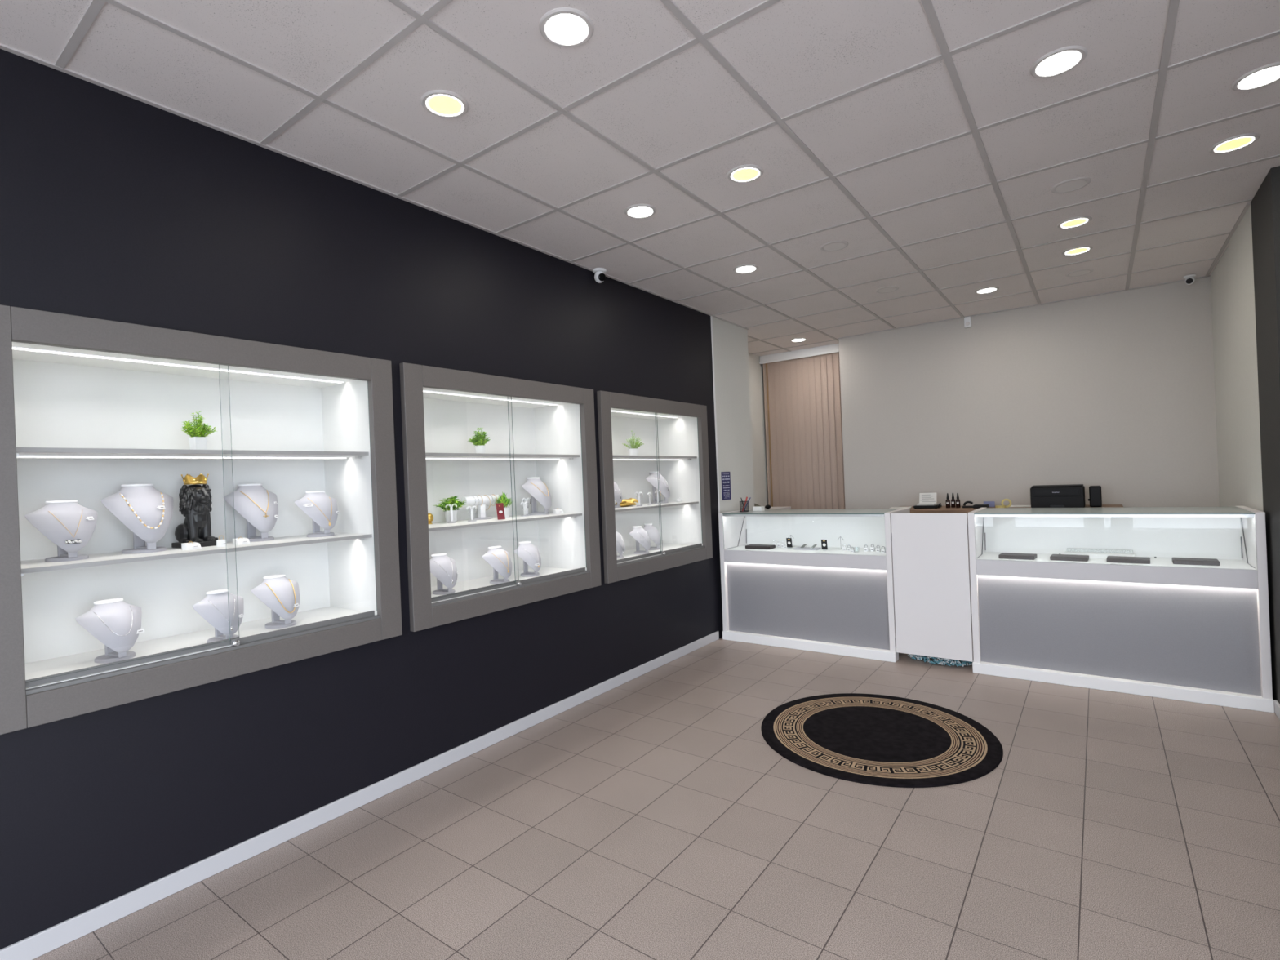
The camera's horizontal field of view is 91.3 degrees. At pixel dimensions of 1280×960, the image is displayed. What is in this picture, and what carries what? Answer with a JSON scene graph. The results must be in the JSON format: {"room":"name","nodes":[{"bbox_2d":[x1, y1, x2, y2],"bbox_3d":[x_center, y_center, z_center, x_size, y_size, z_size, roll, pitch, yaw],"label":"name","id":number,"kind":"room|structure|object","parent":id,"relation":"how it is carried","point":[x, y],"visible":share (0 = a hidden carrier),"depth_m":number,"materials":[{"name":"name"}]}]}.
{"room":"shop","nodes":[
{"label":"shop","id":0,"kind":"room"},
{"bbox_2d":[0,48,754,949],"bbox_3d":[-1.600,0.050,2.980,0.600,2.883,8.380,-2,0,36],"label":"wall","id":1,"kind":"structure","parent":0,"point":[116,206],"depth_m":2.64,"materials":[{"name":"paint"}]},
{"bbox_2d":[0,304,402,734],"bbox_3d":[-1.785,0.110,2.570,0.486,1.319,1.428,-2,0,36],"label":"jewellery showcase","id":2,"kind":"object","parent":1,"relation":"attached to","point":[91,407],"visible":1,"depth_m":2.56,"materials":[{"name":"grey laminate"}]},
{"bbox_2d":[24,500,97,562],"bbox_3d":[-2.073,0.181,2.240,0.180,0.214,0.156,-2,0,-27],"label":"bust","id":3,"kind":"object","parent":2,"relation":"on","point":[68,513],"visible":1,"depth_m":2.21,"materials":[{"name":"white"}]},
{"bbox_2d":[48,509,94,544],"bbox_3d":[-2.016,0.166,2.233,0.085,0.119,0.122,-2,0,33],"label":"necklace","id":4,"kind":"object","parent":3,"relation":"on","point":[71,541],"visible":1,"depth_m":2.20,"materials":[{"name":"gold metal"}]},
{"bbox_2d":[65,539,81,544],"bbox_3d":[-1.991,0.217,2.197,0.009,0.014,0.044,-2,0,33],"label":"pendant","id":5,"kind":"object","parent":4,"relation":"attached to","point":[72,541],"depth_m":2.20,"materials":[{"name":"silver metal"}]},
{"bbox_2d":[75,598,142,663],"bbox_3d":[-1.955,0.554,2.305,0.180,0.214,0.157,-2,0,-30],"label":"bust","id":6,"kind":"object","parent":2,"relation":"on","point":[116,614],"visible":0.98,"depth_m":2.28,"materials":[{"name":"white plastic"}]},
{"bbox_2d":[93,605,144,635],"bbox_3d":[-1.909,0.524,2.302,0.087,0.099,0.132,-2,0,29],"label":"necklace","id":7,"kind":"object","parent":6,"relation":"on","point":[142,630],"visible":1,"depth_m":2.32,"materials":[{"name":"silver metal"}]},
{"bbox_2d":[100,484,173,554],"bbox_3d":[-1.977,0.150,2.462,0.216,0.268,0.190,-2,0,-28],"label":"bust","id":8,"kind":"object","parent":2,"relation":"on","point":[144,499],"visible":1,"depth_m":2.43,"materials":[{"name":"white"}]},
{"bbox_2d":[120,492,165,528],"bbox_3d":[-1.926,0.120,2.444,0.124,0.143,0.137,-2,0,34],"label":"necklace","id":9,"kind":"object","parent":8,"relation":"on","point":[160,507],"visible":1,"depth_m":2.42,"materials":[{"name":"gold metal"}]},
{"bbox_2d":[12,346,343,382],"bbox_3d":[-1.781,-0.460,2.558,0.001,0.007,1.170,-2,0,36],"label":"diffuser","id":10,"kind":"object","parent":2,"relation":"attached to","point":[19,348],"depth_m":2.45,"materials":[{"name":"white plastic"}]},
{"bbox_2d":[18,455,346,458],"bbox_3d":[-1.768,-0.093,2.559,0.001,0.007,1.170,-2,0,36],"label":"diffuser","id":11,"kind":"object","parent":2,"relation":"attached to","point":[20,456],"depth_m":2.48,"materials":[{"name":"white"}]},
{"bbox_2d":[181,541,201,550],"bbox_3d":[-1.795,0.261,2.503,0.042,0.032,0.052,-2,0,22],"label":"holder","id":12,"kind":"object","parent":2,"relation":"on","point":[192,545],"visible":1,"depth_m":2.49,"materials":[{"name":"white"}]},
{"bbox_2d":[16,447,368,459],"bbox_3d":[-1.807,-0.104,2.592,0.416,0.016,1.206,-2,0,36],"label":"shelf","id":13,"kind":"object","parent":2,"relation":"attached to","point":[22,453],"depth_m":2.43,"materials":[{"name":"white"}]},
{"bbox_2d":[171,473,217,548],"bbox_3d":[-1.868,0.127,2.638,0.158,0.305,0.140,-2,0,29],"label":"lion statue","id":14,"kind":"object","parent":2,"relation":"on","point":[195,500],"visible":0.98,"depth_m":2.60,"materials":[{"name":"black ceramic"}]},
{"bbox_2d":[20,533,372,573],"bbox_3d":[-1.791,0.284,2.592,0.416,0.015,1.206,-2,0,36],"label":"shelf","id":15,"kind":"object","parent":2,"relation":"attached to","point":[100,557],"depth_m":2.43,"materials":[{"name":"white"}]},
{"bbox_2d":[182,411,216,449],"bbox_3d":[-1.809,-0.196,2.556,0.111,0.168,0.127,-2,0,11],"label":"potted plant","id":16,"kind":"object","parent":2,"relation":"on","point":[197,441],"visible":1,"depth_m":2.54,"materials":[{"name":"green plant"}]},
{"bbox_2d":[191,589,244,643],"bbox_3d":[-1.700,0.551,2.525,0.168,0.199,0.145,-2,0,-26],"label":"bust","id":17,"kind":"object","parent":2,"relation":"on","point":[219,598],"visible":0.94,"depth_m":2.50,"materials":[{"name":"white"}]},
{"bbox_2d":[216,535,226,546],"bbox_3d":[-1.725,0.251,2.578,0.037,0.046,0.036,-2,0,36],"label":"holder","id":18,"kind":"object","parent":2,"relation":"on","point":[220,543],"visible":0.99,"depth_m":2.56,"materials":[{"name":"white"}]},
{"bbox_2d":[232,537,250,545],"bbox_3d":[-1.691,0.257,2.653,0.042,0.032,0.050,-2,0,28],"label":"holder","id":19,"kind":"object","parent":2,"relation":"on","point":[239,540],"visible":1,"depth_m":2.64,"materials":[{"name":"white"}]},
{"bbox_2d":[224,483,278,542],"bbox_3d":[-1.759,0.146,2.834,0.208,0.259,0.183,-2,0,-28],"label":"bust","id":20,"kind":"object","parent":2,"relation":"on","point":[246,507],"visible":0.97,"depth_m":2.80,"materials":[{"name":"white"}]},
{"bbox_2d":[240,489,278,517],"bbox_3d":[-1.707,0.115,2.830,0.106,0.140,0.142,-2,0,33],"label":"necklace","id":21,"kind":"object","parent":20,"relation":"on","point":[275,502],"visible":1,"depth_m":2.80,"materials":[{"name":"gold metal"}]},
{"bbox_2d":[251,573,300,628],"bbox_3d":[-1.612,0.537,2.772,0.186,0.220,0.161,-2,0,-28],"label":"bust","id":22,"kind":"object","parent":2,"relation":"on","point":[280,584],"visible":0.99,"depth_m":2.74,"materials":[{"name":"white"}]},
{"bbox_2d":[265,578,298,613],"bbox_3d":[-1.569,0.515,2.758,0.107,0.137,0.107,-2,0,32],"label":"necklace","id":23,"kind":"object","parent":22,"relation":"on","point":[295,604],"visible":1,"depth_m":2.75,"materials":[{"name":"gold metal"}]},
{"bbox_2d":[294,490,337,537],"bbox_3d":[-1.531,0.160,2.963,0.180,0.214,0.156,-2,0,-25],"label":"bust","id":24,"kind":"object","parent":2,"relation":"on","point":[319,498],"visible":1,"depth_m":2.93,"materials":[{"name":"white"}]},
{"bbox_2d":[302,497,339,525],"bbox_3d":[-1.498,0.149,2.951,0.109,0.136,0.126,-2,0,6],"label":"necklace","id":25,"kind":"object","parent":24,"relation":"on","point":[306,504],"visible":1,"depth_m":2.91,"materials":[{"name":"gold metal"}]},
{"bbox_2d":[0,631,719,959],"bbox_3d":[-1.542,1.454,2.463,0.014,0.072,7.550,-2,0,36],"label":"baseboard","id":26,"kind":"structure","parent":1,"relation":"attached to","point":[43,942],"depth_m":2.56,"materials":[{"name":"grey"}]},
{"bbox_2d":[399,362,601,631],"bbox_3d":[-0.903,0.075,3.773,0.486,1.319,1.427,-2,0,36],"label":"jewellery showcase","id":27,"kind":"object","parent":1,"relation":"attached to","point":[544,431],"visible":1,"depth_m":3.91,"materials":[{"name":"grey laminate"}]},
{"bbox_2d":[430,553,457,595],"bbox_3d":[-1.083,0.519,3.479,0.145,0.214,0.188,-2,0,18],"label":"bust","id":28,"kind":"object","parent":27,"relation":"on","point":[442,576],"visible":0.95,"depth_m":3.43,"materials":[{"name":"white"}]},
{"bbox_2d":[435,495,466,522],"bbox_3d":[-1.120,0.172,3.681,0.185,0.156,0.193,-2,0,36],"label":"potted plant","id":29,"kind":"object","parent":27,"relation":"on","point":[453,500],"visible":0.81,"depth_m":3.66,"materials":[{"name":"green plant"}]},
{"bbox_2d":[444,503,457,523],"bbox_3d":[-1.095,0.193,3.633,0.048,0.112,0.054,-2,0,21],"label":"stand","id":30,"kind":"object","parent":27,"relation":"on","point":[449,504],"visible":1,"depth_m":3.63,"materials":[{"name":"white"}]},
{"bbox_2d":[466,505,476,521],"bbox_3d":[-0.994,0.199,3.696,0.048,0.092,0.055,-2,0,1],"label":"stand","id":31,"kind":"object","parent":27,"relation":"on","point":[474,506],"visible":1,"depth_m":3.69,"materials":[{"name":"white"}]},
{"bbox_2d":[466,427,490,453],"bbox_3d":[-0.958,-0.228,3.705,0.132,0.165,0.122,-2,0,36],"label":"potted plant","id":32,"kind":"object","parent":27,"relation":"on","point":[479,442],"visible":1,"depth_m":3.69,"materials":[{"name":"green plant"}]},
{"bbox_2d":[460,494,500,519],"bbox_3d":[-0.989,0.171,3.906,0.090,0.148,0.270,-2,0,36],"label":"stand","id":33,"kind":"object","parent":27,"relation":"on","point":[470,500],"visible":0.8,"depth_m":3.88,"materials":[{"name":"white"}]},
{"bbox_2d":[422,390,558,405],"bbox_3d":[-0.904,-0.494,3.753,0.001,0.007,1.189,-2,0,36],"label":"diffuser","id":34,"kind":"object","parent":27,"relation":"attached to","point":[428,391],"depth_m":3.74,"materials":[{"name":"white plastic"}]},
{"bbox_2d":[425,457,559,459],"bbox_3d":[-0.891,-0.128,3.754,0.001,0.007,1.189,-2,0,36],"label":"diffuser","id":35,"kind":"object","parent":27,"relation":"attached to","point":[425,458],"depth_m":3.76,"materials":[{"name":"white"}]},
{"bbox_2d":[481,546,511,584],"bbox_3d":[-0.838,0.509,3.771,0.145,0.214,0.188,-2,0,18],"label":"bust","id":36,"kind":"object","parent":27,"relation":"on","point":[496,562],"visible":0.98,"depth_m":3.72,"materials":[{"name":"white"}]},
{"bbox_2d":[495,502,505,519],"bbox_3d":[-0.853,0.190,3.793,0.041,0.099,0.053,-2,0,43],"label":"card","id":37,"kind":"object","parent":27,"relation":"on","point":[500,507],"visible":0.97,"depth_m":3.78,"materials":[{"name":"red"}]},
{"bbox_2d":[425,453,579,460],"bbox_3d":[-0.930,-0.139,3.787,0.416,0.016,1.225,-2,0,36],"label":"shelf","id":38,"kind":"object","parent":27,"relation":"attached to","point":[428,456],"depth_m":3.74,"materials":[{"name":"white"}]},
{"bbox_2d":[494,491,513,517],"bbox_3d":[-0.866,0.155,3.973,0.137,0.170,0.115,-2,0,-9],"label":"potted plant","id":39,"kind":"object","parent":27,"relation":"on","point":[503,499],"visible":0.72,"depth_m":3.96,"materials":[{"name":"green plant"}]},
{"bbox_2d":[428,513,582,531],"bbox_3d":[-0.914,0.250,3.787,0.416,0.015,1.225,-2,0,36],"label":"shelf","id":40,"kind":"object","parent":27,"relation":"attached to","point":[438,524],"depth_m":3.75,"materials":[{"name":"white"}]},
{"bbox_2d":[514,541,541,577],"bbox_3d":[-0.701,0.504,4.018,0.145,0.214,0.188,-2,0,17],"label":"bust","id":41,"kind":"object","parent":27,"relation":"on","point":[528,556],"visible":0.98,"depth_m":3.97,"materials":[{"name":"white"}]},
{"bbox_2d":[521,477,551,515],"bbox_3d":[-0.694,0.107,4.186,0.203,0.252,0.178,-2,0,-25],"label":"bust","id":42,"kind":"object","parent":27,"relation":"on","point":[545,501],"visible":0.97,"depth_m":4.14,"materials":[{"name":"white"}]},
{"bbox_2d":[552,507,564,514],"bbox_3d":[-0.548,0.208,4.203,0.042,0.039,0.060,-2,0,42],"label":"holder","id":43,"kind":"object","parent":27,"relation":"on","point":[556,511],"visible":1,"depth_m":4.19,"materials":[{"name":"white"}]},
{"bbox_2d":[596,390,712,583],"bbox_3d":[-0.015,0.040,4.985,0.486,1.319,1.432,-2,0,36],"label":"jewellery showcase","id":44,"kind":"object","parent":1,"relation":"attached to","point":[673,434],"visible":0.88,"depth_m":5.30,"materials":[{"name":"grey laminate"}]},
{"bbox_2d":[613,481,622,507],"bbox_3d":[-0.208,0.101,4.861,0.154,0.227,0.199,-2,0,18],"label":"bust","id":45,"kind":"object","parent":44,"relation":"on","point":[617,493],"visible":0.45,"depth_m":4.80,"materials":[{"name":"white"}]},
{"bbox_2d":[615,528,625,559],"bbox_3d":[-0.196,0.484,4.725,0.188,0.214,0.145,-2,0,-26],"label":"bust","id":46,"kind":"object","parent":44,"relation":"on","point":[619,540],"visible":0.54,"depth_m":4.69,"materials":[{"name":"white"}]},
{"bbox_2d":[615,497,638,506],"bbox_3d":[-0.099,0.178,4.925,0.102,0.065,0.266,-2,0,33],"label":"figurine","id":47,"kind":"object","parent":44,"relation":"on","point":[626,502],"visible":0.91,"depth_m":4.90,"materials":[{"name":"paint"}]},
{"bbox_2d":[622,432,644,455],"bbox_3d":[-0.043,-0.286,4.931,0.164,0.209,0.171,-2,0,36],"label":"potted plant","id":48,"kind":"object","parent":44,"relation":"on","point":[634,451],"visible":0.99,"depth_m":4.91,"materials":[{"name":"green plant"}]},
{"bbox_2d":[629,525,650,554],"bbox_3d":[0.001,0.476,4.959,0.188,0.214,0.145,-2,0,-27],"label":"bust","id":49,"kind":"object","parent":44,"relation":"on","point":[642,538],"visible":0.98,"depth_m":4.92,"materials":[{"name":"white"}]},
{"bbox_2d":[610,409,678,417],"bbox_3d":[-0.016,-0.530,4.964,0.001,0.007,1.194,-2,0,36],"label":"diffuser","id":50,"kind":"object","parent":44,"relation":"attached to","point":[616,411],"depth_m":5.02,"materials":[{"name":"white"}]},
{"bbox_2d":[613,458,679,460],"bbox_3d":[-0.003,-0.163,4.965,0.001,0.007,1.194,-2,0,36],"label":"diffuser","id":51,"kind":"object","parent":44,"relation":"attached to","point":[613,459],"depth_m":5.09,"materials":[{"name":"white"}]},
{"bbox_2d":[643,523,661,550],"bbox_3d":[0.109,0.472,5.240,0.145,0.214,0.188,-2,0,18],"label":"bust","id":52,"kind":"object","parent":44,"relation":"on","point":[652,531],"visible":0.9,"depth_m":5.18,"materials":[{"name":"white"}]},
{"bbox_2d":[613,455,697,460],"bbox_3d":[-0.042,-0.174,4.998,0.416,0.016,1.230,-2,0,36],"label":"shelf","id":53,"kind":"object","parent":44,"relation":"attached to","point":[615,457],"depth_m":5.00,"materials":[{"name":"white"}]},
{"bbox_2d":[614,501,698,511],"bbox_3d":[-0.026,0.214,4.998,0.416,0.015,1.230,-2,0,36],"label":"shelf","id":54,"kind":"object","parent":44,"relation":"attached to","point":[671,504],"depth_m":5.07,"materials":[{"name":"white"}]},
{"bbox_2d":[645,471,670,503],"bbox_3d":[0.172,0.062,5.372,0.186,0.273,0.224,-2,0,17],"label":"bust","id":55,"kind":"object","parent":44,"relation":"on","point":[651,478],"visible":0.92,"depth_m":5.30,"materials":[{"name":"white"}]},
{"bbox_2d":[710,315,719,512],"bbox_3d":[0.697,-0.036,5.599,0.006,2.871,0.020,-2,0,36],"label":"trim","id":56,"kind":"structure","parent":1,"relation":"attached to","point":[711,317],"depth_m":5.59,"materials":[{"name":"white paint"}]},
{"bbox_2d":[720,471,731,500],"bbox_3d":[0.789,0.053,5.721,0.005,0.256,0.164,-2,0,36],"label":"notice sign","id":57,"kind":"object","parent":1,"relation":"attached to","point":[726,477],"visible":1,"depth_m":5.71,"materials":[{"name":"blue"}]},
{"bbox_2d":[0,0,1279,355],"bbox_3d":[0.721,-1.575,2.173,5.600,0.200,10.500,-2,0,36],"label":"ceiling","id":58,"kind":"structure","parent":0,"point":[797,55],"depth_m":2.59,"materials":[{"name":"tile"}]},
{"bbox_2d":[420,89,468,118],"bbox_3d":[-0.737,-1.418,2.363,0.174,0.008,0.174,-2,0,36],"label":"recessed light","id":59,"kind":"object","parent":58,"relation":"in","point":[445,104],"visible":1,"depth_m":2.35,"materials":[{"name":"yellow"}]},
{"bbox_2d":[538,7,594,47],"bbox_3d":[-0.234,-1.438,1.993,0.174,0.008,0.174,-2,0,36],"label":"recessed light","id":60,"kind":"object","parent":58,"relation":"in","point":[562,27],"visible":1,"depth_m":1.98,"materials":[{"name":"grey plastic"}]},
{"bbox_2d":[592,267,606,283],"bbox_3d":[-0.275,-1.390,4.267,0.092,0.088,0.093,-2,0,-34],"label":"security camera","id":61,"kind":"object","parent":58,"relation":"attached to","point":[599,276],"visible":1,"depth_m":4.24,"materials":[{"name":"white paint"}]},
{"bbox_2d":[0,0,1279,354],"bbox_3d":[0.792,-1.484,2.136,5.412,0.015,9.920,-2,0,36],"label":"ceiling grid","id":62,"kind":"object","parent":58,"relation":"attached to","point":[95,6],"depth_m":2.63,"materials":[{"name":"grey metal"}]},
{"bbox_2d":[624,204,656,218],"bbox_3d":[0.002,-1.447,3.371,0.174,0.008,0.174,-2,0,36],"label":"recessed light","id":63,"kind":"object","parent":58,"relation":"in","point":[637,211],"visible":1,"depth_m":3.36,"materials":[{"name":"grey"}]},
{"bbox_2d":[727,164,764,182],"bbox_3d":[0.505,-1.468,3.001,0.174,0.008,0.174,-2,0,36],"label":"recessed light","id":64,"kind":"object","parent":58,"relation":"in","point":[749,172],"visible":1,"depth_m":2.99,"materials":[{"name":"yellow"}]},
{"bbox_2d":[733,264,758,273],"bbox_3d":[0.741,-1.477,4.378,0.174,0.008,0.174,-2,0,36],"label":"recessed light","id":65,"kind":"object","parent":58,"relation":"in","point":[745,268],"visible":1,"depth_m":4.37,"materials":[{"name":"grey"}]},
{"bbox_2d":[759,343,845,509],"bbox_3d":[2.000,-0.239,7.293,1.163,2.575,0.115,-2,0,36],"label":"vertical blind","id":66,"kind":"object","parent":58,"relation":"hanging from","point":[802,404],"visible":0.59,"depth_m":7.33,"materials":[{"name":"beige fabric"}]},
{"bbox_2d":[974,286,999,293],"bbox_3d":[2.856,-1.562,5.150,0.174,0.008,0.174,-2,0,36],"label":"recessed light","id":67,"kind":"object","parent":58,"relation":"in","point":[987,290],"visible":1,"depth_m":5.14,"materials":[{"name":"grey"}]},
{"bbox_2d":[1029,45,1087,78],"bbox_3d":[1.512,-1.509,2.261,0.174,0.008,0.174,-2,0,36],"label":"recessed light","id":68,"kind":"object","parent":58,"relation":"in","point":[1059,61],"visible":1,"depth_m":2.25,"materials":[{"name":"grey plastic"}]},
{"bbox_2d":[1057,216,1092,228],"bbox_3d":[2.621,-1.553,3.773,0.174,0.008,0.174,-2,0,36],"label":"recessed light","id":69,"kind":"object","parent":58,"relation":"in","point":[1074,222],"visible":1,"depth_m":3.76,"materials":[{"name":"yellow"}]},
{"bbox_2d":[1062,245,1093,255],"bbox_3d":[2.990,-1.567,4.277,0.174,0.008,0.174,-2,0,36],"label":"recessed light","id":70,"kind":"object","parent":58,"relation":"in","point":[1078,250],"visible":1,"depth_m":4.27,"materials":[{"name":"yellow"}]},
{"bbox_2d":[1183,274,1195,284],"bbox_3d":[4.362,-1.585,4.960,0.074,0.070,0.074,-2,0,-43],"label":"security camera","id":71,"kind":"object","parent":58,"relation":"attached to","point":[1189,279],"visible":1,"depth_m":4.94,"materials":[{"name":"white paint"}]},
{"bbox_2d":[1208,133,1260,154],"bbox_3d":[2.755,-1.559,2.899,0.174,0.008,0.174,-2,0,36],"label":"recessed light","id":72,"kind":"object","parent":58,"relation":"in","point":[1240,141],"visible":1,"depth_m":2.89,"materials":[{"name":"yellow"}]},
{"bbox_2d":[1231,62,1279,91],"bbox_3d":[2.385,-1.544,2.395,0.174,0.008,0.174,-2,0,36],"label":"recessed light","id":73,"kind":"object","parent":58,"relation":"in","point":[1265,75],"visible":1,"depth_m":2.40,"materials":[{"name":"grey"}]},
{"bbox_2d":[33,617,1279,959],"bbox_3d":[0.843,1.444,2.172,5.600,0.100,10.500,-2,0,36],"label":"floor","id":74,"kind":"structure","parent":0,"point":[653,816],"depth_m":2.40,"materials":[{"name":"tile"}]},
{"bbox_2d":[718,507,910,662],"bbox_3d":[1.471,0.815,5.312,1.452,1.109,0.624,-2,0,36],"label":"display counter","id":75,"kind":"object","parent":74,"relation":"on","point":[833,600],"depth_m":5.15,"materials":[{"name":"white laminate"}]},
{"bbox_2d":[739,501,749,511],"bbox_3d":[0.934,0.237,5.605,0.084,0.096,0.084,-2,0,36],"label":"pen cup","id":76,"kind":"object","parent":75,"relation":"on","point":[740,502],"visible":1,"depth_m":5.58,"materials":[{"name":"black metal"}]},
{"bbox_2d":[752,506,764,511],"bbox_3d":[1.073,0.259,5.652,0.090,0.040,0.060,-2,0,36],"label":"box","id":77,"kind":"object","parent":75,"relation":"on","point":[755,508],"visible":1,"depth_m":5.63,"materials":[{"name":"white"}]},
{"bbox_2d":[745,544,775,549],"bbox_3d":[1.057,0.586,5.494,0.235,0.027,0.120,-2,0,36],"label":"tray","id":78,"kind":"object","parent":75,"relation":"on","point":[749,546],"visible":1,"depth_m":5.45,"materials":[{"name":"fabric"}]},
{"bbox_2d":[764,506,791,509],"bbox_3d":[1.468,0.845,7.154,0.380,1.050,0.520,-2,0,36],"label":"box","id":79,"kind":"object","parent":75,"relation":"on","point":[771,508],"visible":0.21,"depth_m":7.09,"materials":[{"name":"white cardboard"}]},
{"bbox_2d":[793,544,821,550],"bbox_3d":[1.413,0.565,5.287,0.200,0.040,0.110,-2,0,36],"label":"tray","id":80,"kind":"object","parent":75,"relation":"on","point":[802,548],"visible":1,"depth_m":5.26,"materials":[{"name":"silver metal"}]},
{"bbox_2d":[821,539,827,549],"bbox_3d":[1.523,0.535,5.151,0.048,0.091,0.040,-2,0,36],"label":"card","id":81,"kind":"object","parent":75,"relation":"on","point":[824,542],"visible":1,"depth_m":5.14,"materials":[{"name":"black plastic"}]},
{"bbox_2d":[890,512,973,662],"bbox_3d":[2.091,0.755,4.503,0.511,1.035,0.021,-2,0,36],"label":"gate","id":82,"kind":"object","parent":75,"relation":"attached to","point":[931,550],"visible":1,"depth_m":4.49,"materials":[{"name":"white laminate"}]},
{"bbox_2d":[760,693,1003,787],"bbox_3d":[1.276,1.372,3.403,1.212,0.009,1.212,-2,0,36],"label":"round rug","id":83,"kind":"object","parent":74,"relation":"on","point":[867,739],"visible":1,"depth_m":3.28,"materials":[{"name":"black fabric"}]},
{"bbox_2d":[907,653,973,666],"bbox_3d":[2.235,1.306,4.634,0.279,0.061,0.456,-2,0,-42],"label":"floor mat","id":84,"kind":"object","parent":74,"relation":"on","point":[956,662],"visible":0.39,"depth_m":4.54,"materials":[{"name":"teal"}]},
{"bbox_2d":[898,504,1123,588],"bbox_3d":[3.225,0.773,5.617,1.805,1.052,0.665,-2,0,36],"label":"desk","id":85,"kind":"object","parent":74,"relation":"on","point":[943,508],"visible":0.06,"depth_m":5.62,"materials":[{"name":"brown wood"}]},
{"bbox_2d":[913,502,942,508],"bbox_3d":[2.742,0.240,5.941,0.229,0.051,0.200,-2,0,36],"label":"weighing scale","id":86,"kind":"object","parent":85,"relation":"on","point":[935,506],"visible":0.93,"depth_m":5.87,"materials":[{"name":"black plastic"}]},
{"bbox_2d":[916,493,937,505],"bbox_3d":[2.730,0.181,5.951,0.157,0.114,0.115,-2,0,36],"label":"paper pad","id":87,"kind":"object","parent":86,"relation":"on","point":[925,499],"visible":1,"depth_m":5.97,"materials":[{"name":"white"}]},
{"bbox_2d":[973,504,988,508],"bbox_3d":[3.078,0.237,5.645,0.110,0.031,0.150,-2,0,36],"label":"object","id":88,"kind":"object","parent":85,"relation":"on","point":[975,506],"visible":0.93,"depth_m":5.59,"materials":[{"name":"black plastic"}]},
{"bbox_2d":[898,504,1123,512],"bbox_3d":[3.205,0.266,5.618,1.805,0.038,0.665,-2,0,36],"label":"countertop","id":89,"kind":"structure","parent":85,"relation":"on","point":[943,508],"depth_m":5.60,"materials":[{"name":"brown laminate"}]},
{"bbox_2d":[1030,484,1085,507],"bbox_3d":[3.574,0.138,5.349,0.376,0.187,0.306,-2,0,36],"label":"printer","id":90,"kind":"object","parent":85,"relation":"on","point":[1072,495],"visible":1,"depth_m":5.23,"materials":[{"name":"black plastic"}]},
{"bbox_2d":[1031,496,1084,507],"bbox_3d":[3.488,0.186,5.229,0.368,0.087,0.006,-2,0,36],"label":"paper tray","id":91,"kind":"object","parent":90,"relation":"on","point":[1036,501],"depth_m":5.22,"materials":[{"name":"black plastic"}]},
{"bbox_2d":[1088,485,1102,506],"bbox_3d":[3.781,0.136,5.198,0.092,0.175,0.104,-2,0,36],"label":"loudspeaker","id":92,"kind":"object","parent":85,"relation":"on","point":[1095,491],"visible":1,"depth_m":5.15,"materials":[{"name":"black plastic"}]},
{"bbox_2d":[967,506,1274,712],"bbox_3d":[3.071,0.750,4.149,1.486,1.109,0.644,-2,0,36],"label":"display counter","id":93,"kind":"object","parent":74,"relation":"on","point":[1161,628],"depth_m":3.93,"materials":[{"name":"white laminate"}]},
{"bbox_2d":[998,552,1036,559],"bbox_3d":[2.598,0.524,4.300,0.210,0.027,0.130,-2,0,40],"label":"tray","id":94,"kind":"object","parent":93,"relation":"on","point":[1003,555],"visible":1,"depth_m":4.26,"materials":[{"name":"fabric"}]},
{"bbox_2d":[1049,554,1088,561],"bbox_3d":[2.840,0.514,4.134,0.205,0.027,0.130,-2,0,39],"label":"tray","id":95,"kind":"object","parent":93,"relation":"on","point":[1053,557],"visible":1,"depth_m":4.10,"materials":[{"name":"fabric"}]},
{"bbox_2d":[1063,547,1135,559],"bbox_3d":[3.063,0.493,4.174,0.380,0.050,0.140,-2,0,39],"label":"flat box","id":96,"kind":"object","parent":93,"relation":"on","point":[1092,553],"visible":0.79,"depth_m":4.16,"materials":[{"name":"white"}]},
{"bbox_2d":[1106,555,1150,564],"bbox_3d":[3.084,0.504,3.949,0.215,0.027,0.130,-2,0,39],"label":"tray","id":97,"kind":"object","parent":93,"relation":"on","point":[1141,560],"visible":1,"depth_m":3.91,"materials":[{"name":"fabric"}]},
{"bbox_2d":[1171,557,1220,565],"bbox_3d":[3.360,0.493,3.783,0.210,0.027,0.130,-2,0,38],"label":"tray","id":98,"kind":"object","parent":93,"relation":"on","point":[1185,561],"visible":1,"depth_m":3.75,"materials":[{"name":"fabric"}]},
{"bbox_2d":[748,352,768,506],"bbox_3d":[1.132,-0.058,7.237,0.170,2.883,1.720,-2,0,36],"label":"wall","id":99,"kind":"structure","parent":0,"point":[756,385],"depth_m":7.52,"materials":[{"name":"white paint"}]},
{"bbox_2d":[838,275,1219,608],"bbox_3d":[3.227,-0.143,6.393,4.350,2.883,0.600,-2,0,36],"label":"wall","id":100,"kind":"structure","parent":0,"point":[1114,392],"depth_m":5.69,"materials":[{"name":"white paint"}]},
{"bbox_2d":[964,316,971,328],"bbox_3d":[3.151,-1.518,6.010,0.060,0.101,0.043,-2,0,36],"label":"detector","id":101,"kind":"object","parent":100,"relation":"attached to","point":[967,320],"visible":1,"depth_m":6.00,"materials":[{"name":"white paint"}]},
{"bbox_2d":[1210,165,1279,703],"bbox_3d":[2.358,-0.111,0.767,1.395,2.883,9.500,-2,0,36],"label":"wall","id":102,"kind":"structure","parent":0,"point":[1232,280],"depth_m":3.66,"materials":[{"name":"white paint"}]},
{"bbox_2d":[1273,699,1279,719],"bbox_3d":[1.717,1.321,0.081,1.109,0.072,7.570,-2,0,36],"label":"baseboard","id":103,"kind":"structure","parent":102,"relation":"attached to","point":[1277,705],"depth_m":3.40,"materials":[{"name":"grey"}]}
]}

